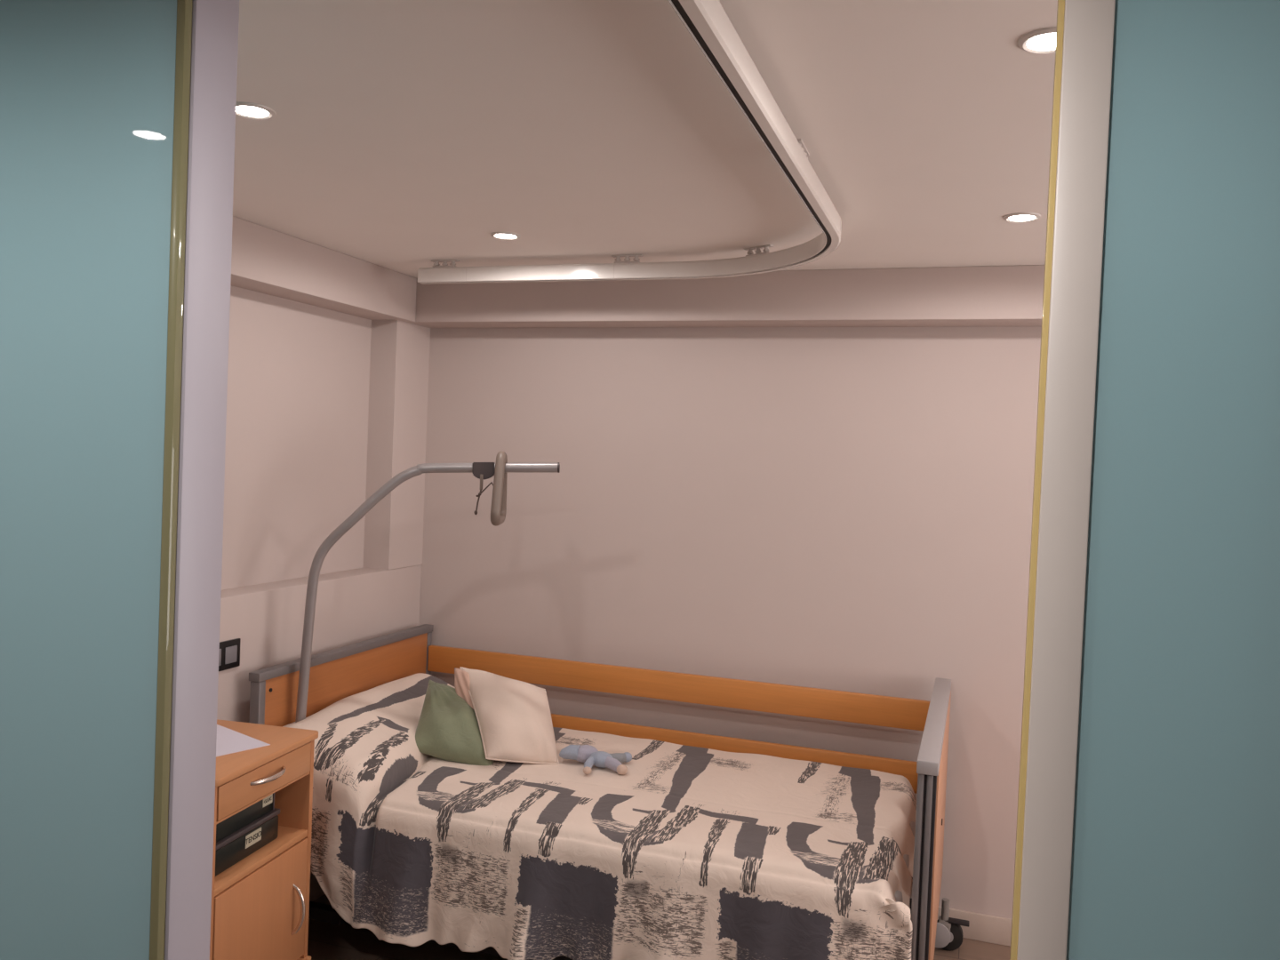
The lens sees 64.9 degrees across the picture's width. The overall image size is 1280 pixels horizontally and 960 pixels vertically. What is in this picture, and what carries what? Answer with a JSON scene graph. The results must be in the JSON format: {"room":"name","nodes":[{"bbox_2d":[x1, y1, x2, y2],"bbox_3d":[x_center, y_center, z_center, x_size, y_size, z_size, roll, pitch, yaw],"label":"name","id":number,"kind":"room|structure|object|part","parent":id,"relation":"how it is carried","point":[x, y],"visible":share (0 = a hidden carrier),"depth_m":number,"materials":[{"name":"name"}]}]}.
{"room":"hospital room","nodes":[
{"label":"hospital room","id":0,"kind":"room"},
{"bbox_2d":[216,285,430,876],"bbox_3d":[-1.503,0.453,3.045,0.240,2.190,2.787,3,1,19],"label":"wall","id":1,"kind":"structure","parent":0,"point":[325,407],"depth_m":3.75,"materials":[{"name":"paint"}]},
{"bbox_2d":[218,638,240,671],"bbox_3d":[-1.326,0.560,3.190,0.012,0.092,0.162,3,1,19],"label":"light switch","id":2,"kind":"object","parent":1,"relation":"attached to","point":[229,651],"visible":0.66,"depth_m":3.21,"materials":[{"name":"black plastic"}]},
{"bbox_2d":[309,874,324,901],"bbox_3d":[-1.415,1.504,3.060,0.014,0.096,2.693,3,1,19],"label":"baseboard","id":3,"kind":"structure","parent":1,"relation":"attached to","point":[316,892],"depth_m":3.69,"materials":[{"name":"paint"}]},
{"bbox_2d":[230,216,436,327],"bbox_3d":[-1.436,-0.730,3.010,0.280,0.180,2.787,3,1,19],"label":"beam","id":4,"kind":"structure","parent":1,"relation":"attached to","point":[264,260],"depth_m":3.52,"materials":[{"name":"paint"}]},
{"bbox_2d":[232,0,1057,278],"bbox_3d":[0.130,-0.760,1.051,5.500,0.100,5.687,3,1,19],"label":"ceiling","id":5,"kind":"structure","parent":0,"point":[402,135],"depth_m":2.12,"materials":[{"name":"paint"}]},
{"bbox_2d":[235,101,276,119],"bbox_3d":[-0.811,-0.770,2.100,0.096,0.006,0.096,3,1,19],"label":"recessed light","id":6,"kind":"object","parent":5,"relation":"in","point":[246,109],"visible":0.8,"depth_m":2.10,"materials":[{"name":"white"}]},
{"bbox_2d":[490,232,520,239],"bbox_3d":[-0.430,-0.781,3.219,0.096,0.006,0.096,3,1,19],"label":"recessed light","id":7,"kind":"object","parent":5,"relation":"in","point":[508,236],"visible":1,"depth_m":3.21,"materials":[{"name":"white"}]},
{"bbox_2d":[417,0,841,284],"bbox_3d":[0.095,-0.706,2.595,1.086,0.083,2.729,2,1,-17],"label":"track","id":8,"kind":"object","parent":5,"relation":"attached to","point":[707,21],"visible":1,"depth_m":2.47,"materials":[{"name":"white metal"}]},
{"bbox_2d":[1003,212,1040,222],"bbox_3d":[1.034,-0.710,2.722,0.096,0.006,0.096,3,1,19],"label":"recessed light","id":9,"kind":"object","parent":5,"relation":"in","point":[1017,217],"visible":1,"depth_m":2.71,"materials":[{"name":"white"}]},
{"bbox_2d":[1017,26,1056,53],"bbox_3d":[0.653,-0.699,1.603,0.096,0.006,0.096,3,1,19],"label":"recessed light","id":10,"kind":"object","parent":5,"relation":"in","point":[1042,40],"visible":0.57,"depth_m":1.60,"materials":[{"name":"white"}]},
{"bbox_2d":[307,894,1010,959],"bbox_3d":[0.029,1.707,1.109,5.500,0.100,5.687,3,1,19],"label":"floor","id":11,"kind":"structure","parent":0,"point":[326,940],"depth_m":3.39,"materials":[{"name":"laminate"}]},
{"bbox_2d":[163,0,239,959],"bbox_3d":[-0.590,0.441,1.302,0.032,2.370,0.076,3,1,19],"label":"trim","id":12,"kind":"structure","parent":11,"relation":"on","point":[214,35],"depth_m":1.28,"materials":[{"name":"white paint"}]},
{"bbox_2d":[209,719,318,959],"bbox_3d":[-1.186,1.144,2.737,0.444,0.848,0.476,3,1,13],"label":"base cabinet","id":13,"kind":"object","parent":11,"relation":"on","point":[260,902],"visible":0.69,"depth_m":2.72,"materials":[{"name":"laminate"}]},
{"bbox_3d":[-1.250,1.061,2.524,0.398,0.639,0.018,3,1,13],"label":"panel","id":14,"kind":"part","parent":13,"relation":"part of","materials":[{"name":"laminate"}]},
{"bbox_2d":[216,724,270,756],"bbox_3d":[-1.191,0.718,2.762,0.284,0.002,0.213,3,2,39],"label":"paper sheet","id":15,"kind":"object","parent":13,"relation":"on","point":[228,741],"visible":0.29,"depth_m":2.76,"materials":[{"name":"white paper"}]},
{"bbox_2d":[215,808,279,876],"bbox_3d":[-1.179,0.961,2.696,0.266,0.084,0.336,3,1,13],"label":"storage box","id":16,"kind":"object","parent":13,"relation":"on","point":[239,844],"visible":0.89,"depth_m":2.68,"materials":[{"name":"black plastic"}]},
{"bbox_2d":[216,792,274,842],"bbox_3d":[-1.176,0.884,2.690,0.257,0.072,0.318,3,1,13],"label":"storage box","id":17,"kind":"object","parent":16,"relation":"on","point":[224,828],"visible":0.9,"depth_m":2.68,"materials":[{"name":"black plastic"}]},
{"bbox_3d":[-1.177,0.927,2.695,0.266,0.015,0.336,3,1,13],"label":"lid","id":18,"kind":"part","parent":16,"relation":"part of","materials":[{"name":"black plastic"}]},
{"bbox_3d":[-1.020,1.202,2.699,0.020,0.338,0.416,3,1,13],"label":"door","id":19,"kind":"part","parent":13,"relation":"part of","materials":[{"name":"laminate"}]},
{"bbox_2d":[214,771,309,896],"bbox_3d":[-1.190,0.928,2.735,0.384,0.187,0.424,3,1,13],"label":"shelf","id":20,"kind":"object","parent":13,"relation":"attached to","point":[292,795],"depth_m":2.78,"materials":[{"name":"laminate"}]},
{"bbox_3d":[-1.003,0.797,2.689,0.020,0.085,0.416,3,1,13],"label":"drawer","id":21,"kind":"part","parent":13,"relation":"part of","materials":[{"name":"laminate"}]},
{"bbox_3d":[-0.982,0.789,2.681,0.037,0.014,0.155,3,1,13],"label":"handle","id":22,"kind":"part","parent":13,"relation":"part of","materials":[{"name":"silver metal"}]},
{"bbox_3d":[-1.150,1.055,2.954,0.398,0.639,0.018,3,1,13],"label":"panel","id":23,"kind":"part","parent":13,"relation":"part of","materials":[{"name":"laminate"}]},
{"bbox_3d":[-0.963,1.211,2.830,0.046,0.148,0.010,3,1,13],"label":"handle","id":24,"kind":"part","parent":13,"relation":"part of","materials":[{"name":"silver metal"}]},
{"bbox_2d":[248,450,969,959],"bbox_3d":[-0.038,0.758,3.393,2.243,1.677,1.080,3,1,19],"label":"bed","id":25,"kind":"object","parent":11,"relation":"on","point":[283,694],"depth_m":3.62,"materials":[{"name":"brown wood"}]},
{"bbox_3d":[-1.251,1.050,3.261,0.038,0.806,0.033,3,1,19],"label":"post","id":26,"kind":"part","parent":25,"relation":"part of","materials":[{"name":"grey metal"}]},
{"bbox_3d":[-1.077,0.966,3.751,0.025,0.646,1.006,3,1,19],"label":"headboard","id":27,"kind":"part","parent":25,"relation":"part of","materials":[{"name":"brown wood"}]},
{"bbox_3d":[-0.915,1.041,4.247,0.038,0.806,0.033,3,1,19],"label":"post","id":28,"kind":"part","parent":25,"relation":"part of","materials":[{"name":"grey metal"}]},
{"bbox_3d":[-0.096,1.381,3.416,1.650,0.231,0.750,3,1,19],"label":"lifting frame","id":29,"kind":"part","parent":25,"relation":"part of","materials":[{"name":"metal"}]},
{"bbox_3d":[-0.540,0.074,3.355,0.023,0.087,0.012,3,1,19],"label":"cord","id":30,"kind":"part","parent":25,"relation":"part of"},
{"bbox_3d":[-0.504,0.027,3.370,0.064,0.043,0.012,2,2,-27],"label":"cord","id":31,"kind":"part","parent":25,"relation":"part of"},
{"bbox_3d":[-0.507,0.025,3.379,0.111,0.249,0.189,2,1,0],"label":"grab handle","id":32,"kind":"part","parent":25,"relation":"part of","materials":[{"name":"beige plastic"}]},
{"bbox_3d":[0.079,0.793,3.894,2.038,0.108,0.024,3,1,19],"label":"rail","id":33,"kind":"part","parent":25,"relation":"part of","materials":[{"name":"brown wood"}]},
{"bbox_3d":[0.070,1.017,3.899,2.038,0.110,0.024,3,1,19],"label":"rail","id":34,"kind":"part","parent":25,"relation":"part of","materials":[{"name":"brown wood"}]},
{"bbox_2d":[894,792,916,902],"bbox_3d":[-0.103,1.135,3.421,1.990,0.168,0.920,3,1,19],"label":"mattress","id":35,"kind":"object","parent":25,"relation":"on","point":[898,895],"visible":0.04,"depth_m":2.94,"materials":[{"name":"beige fabric"}]},
{"bbox_2d":[281,672,916,959],"bbox_3d":[-0.118,1.105,3.326,2.049,0.580,1.133,3,1,19],"label":"duvet","id":36,"kind":"object","parent":35,"relation":"on","point":[690,852],"visible":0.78,"depth_m":2.96,"materials":[{"name":"fabric"}]},
{"bbox_2d":[415,679,493,765],"bbox_3d":[-0.633,0.865,3.544,0.295,0.254,0.288,2,1,1],"label":"cushion","id":37,"kind":"object","parent":36,"relation":"on","point":[447,729],"visible":0.8,"depth_m":3.44,"materials":[{"name":"green fabric"}]},
{"bbox_2d":[454,666,559,764],"bbox_3d":[-0.474,0.828,3.548,0.333,0.288,0.304,2,1,-18],"label":"cushion","id":38,"kind":"object","parent":36,"relation":"on","point":[514,716],"visible":0.98,"depth_m":3.49,"materials":[{"name":"beige fabric"}]},
{"bbox_2d":[559,744,631,775],"bbox_3d":[-0.147,0.952,3.430,0.252,0.060,0.190,2,1,-6],"label":"plush toy","id":39,"kind":"object","parent":36,"relation":"on","point":[588,755],"visible":1,"depth_m":3.45,"materials":[{"name":"blue fabric"}]},
{"bbox_3d":[-0.173,0.960,3.396,0.030,0.035,0.076,3,1,11],"label":"arm","id":40,"kind":"part","parent":39,"relation":"part of"},
{"bbox_3d":[-0.087,0.961,3.398,0.078,0.039,0.038,4,2,45],"label":"leg","id":41,"kind":"part","parent":39,"relation":"part of","materials":[{"name":"fabric"}]},
{"bbox_3d":[-0.081,0.960,3.464,0.069,0.038,0.037,2,2,-26],"label":"leg","id":42,"kind":"part","parent":39,"relation":"part of","materials":[{"name":"blue fabric"}]},
{"bbox_3d":[0.722,1.190,2.598,0.047,0.879,0.037,3,1,19],"label":"post","id":43,"kind":"part","parent":25,"relation":"part of","materials":[{"name":"metal"}]},
{"bbox_3d":[0.910,1.071,3.081,0.023,0.650,1.000,3,1,19],"label":"footboard","id":44,"kind":"part","parent":25,"relation":"part of","materials":[{"name":"brown wood"}]},
{"bbox_2d":[419,326,1041,919],"bbox_3d":[1.216,0.459,3.644,5.000,2.370,0.100,3,1,19],"label":"wall","id":45,"kind":"structure","parent":0,"point":[836,508],"depth_m":3.84,"materials":[{"name":"paint"}]},
{"bbox_2d":[416,264,1044,327],"bbox_3d":[1.300,-0.629,3.453,4.620,0.180,0.187,3,1,19],"label":"beam","id":46,"kind":"structure","parent":45,"relation":"attached to","point":[985,295],"depth_m":3.65,"materials":[{"name":"paint"}]},
{"bbox_2d":[910,906,1011,946],"bbox_3d":[1.218,1.599,3.594,4.660,0.096,0.014,3,1,19],"label":"baseboard","id":47,"kind":"structure","parent":45,"relation":"attached to","point":[987,928],"depth_m":3.58,"materials":[{"name":"paint"}]},
{"bbox_3d":[2.633,0.598,0.212,0.100,2.370,5.487,3,1,19],"label":"wall","id":48,"kind":"structure","parent":0,"visible":0},
{"bbox_2d":[0,0,192,959],"bbox_3d":[-1.518,0.394,1.567,1.957,2.355,0.012,3,1,19],"label":"door","id":49,"kind":"structure","parent":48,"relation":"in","point":[94,94],"depth_m":1.28,"materials":[{"name":"teal glass"}]},
{"bbox_2d":[1009,0,1279,959],"bbox_3d":[1.451,0.539,0.558,2.344,2.355,0.022,3,1,19],"label":"door","id":50,"kind":"structure","parent":48,"relation":"in","point":[1148,812],"depth_m":0.89,"materials":[{"name":"teal glass"}]}
]}

